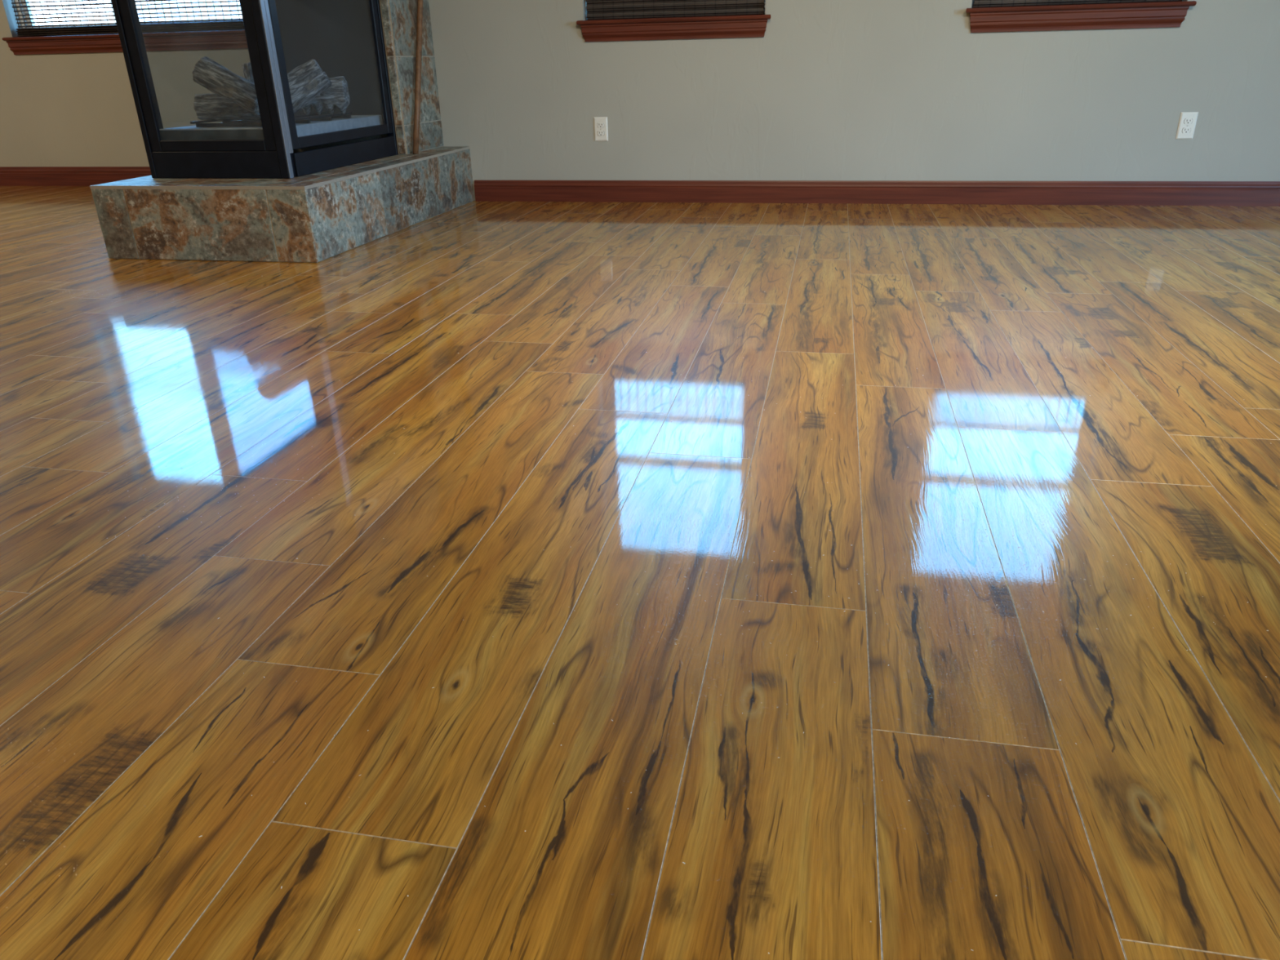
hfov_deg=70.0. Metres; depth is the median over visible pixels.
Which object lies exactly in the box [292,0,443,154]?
fireplace surround
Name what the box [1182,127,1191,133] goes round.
receptacle
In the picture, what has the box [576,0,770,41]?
window
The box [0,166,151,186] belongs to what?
baseboard
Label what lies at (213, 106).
log
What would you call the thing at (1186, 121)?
receptacle
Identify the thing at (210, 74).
log
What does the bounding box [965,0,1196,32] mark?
window
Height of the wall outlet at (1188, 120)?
0.115 m
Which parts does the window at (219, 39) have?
frame, sash, sash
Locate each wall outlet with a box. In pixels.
[593,116,608,141]
[1175,111,1198,139]
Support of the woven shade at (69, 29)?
attached to the window at (219, 39)
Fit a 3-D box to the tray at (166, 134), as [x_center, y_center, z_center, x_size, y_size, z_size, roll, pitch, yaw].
[-1.673,-1.361,3.632,0.534,0.058,0.007,4,25,11]
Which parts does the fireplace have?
corner post, door frame, door frame, panel, corner post, panel, door frame, panel, corner post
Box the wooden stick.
[412,0,422,154]
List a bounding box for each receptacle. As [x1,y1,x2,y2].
[596,122,604,127]
[597,130,604,135]
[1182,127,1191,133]
[1183,118,1192,124]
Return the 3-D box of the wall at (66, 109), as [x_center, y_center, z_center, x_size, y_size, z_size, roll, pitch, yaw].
[-3.885,-3.151,5.607,4.700,2.560,0.180,4,25,11]
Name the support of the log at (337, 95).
on the fireplace
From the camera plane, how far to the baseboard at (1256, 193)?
4.52 m
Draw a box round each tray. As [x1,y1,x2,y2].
[159,115,382,137]
[160,128,264,140]
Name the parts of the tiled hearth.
edge trim, edge trim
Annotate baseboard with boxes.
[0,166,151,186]
[474,180,1279,206]
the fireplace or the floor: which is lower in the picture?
the floor
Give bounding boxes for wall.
[0,0,250,166]
[428,0,1279,200]
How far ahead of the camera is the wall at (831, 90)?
4.37 m
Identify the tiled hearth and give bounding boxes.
[89,146,474,262]
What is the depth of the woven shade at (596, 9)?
4.41 m
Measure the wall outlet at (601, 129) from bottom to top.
0.115 m
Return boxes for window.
[2,0,248,54]
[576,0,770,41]
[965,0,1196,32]
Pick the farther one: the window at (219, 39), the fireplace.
the window at (219, 39)
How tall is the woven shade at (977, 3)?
1.375 m
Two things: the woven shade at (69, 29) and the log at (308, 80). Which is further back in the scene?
the woven shade at (69, 29)
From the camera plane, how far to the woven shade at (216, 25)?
5.46 m
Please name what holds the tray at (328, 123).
on the fireplace
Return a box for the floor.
[0,186,1279,959]
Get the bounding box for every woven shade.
[11,0,118,36]
[135,0,244,32]
[585,0,764,20]
[973,0,1182,8]
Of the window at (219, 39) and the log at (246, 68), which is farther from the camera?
the window at (219, 39)
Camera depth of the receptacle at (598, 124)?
4.66 m
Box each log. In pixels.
[191,56,259,116]
[193,93,260,121]
[241,62,253,82]
[287,58,332,114]
[301,75,350,115]
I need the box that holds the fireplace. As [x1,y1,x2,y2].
[111,0,398,178]
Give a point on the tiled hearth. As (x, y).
(316, 217)
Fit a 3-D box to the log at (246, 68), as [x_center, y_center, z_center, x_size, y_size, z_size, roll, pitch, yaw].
[-1.653,-1.696,3.894,0.073,0.153,0.093,-17,29,-30]

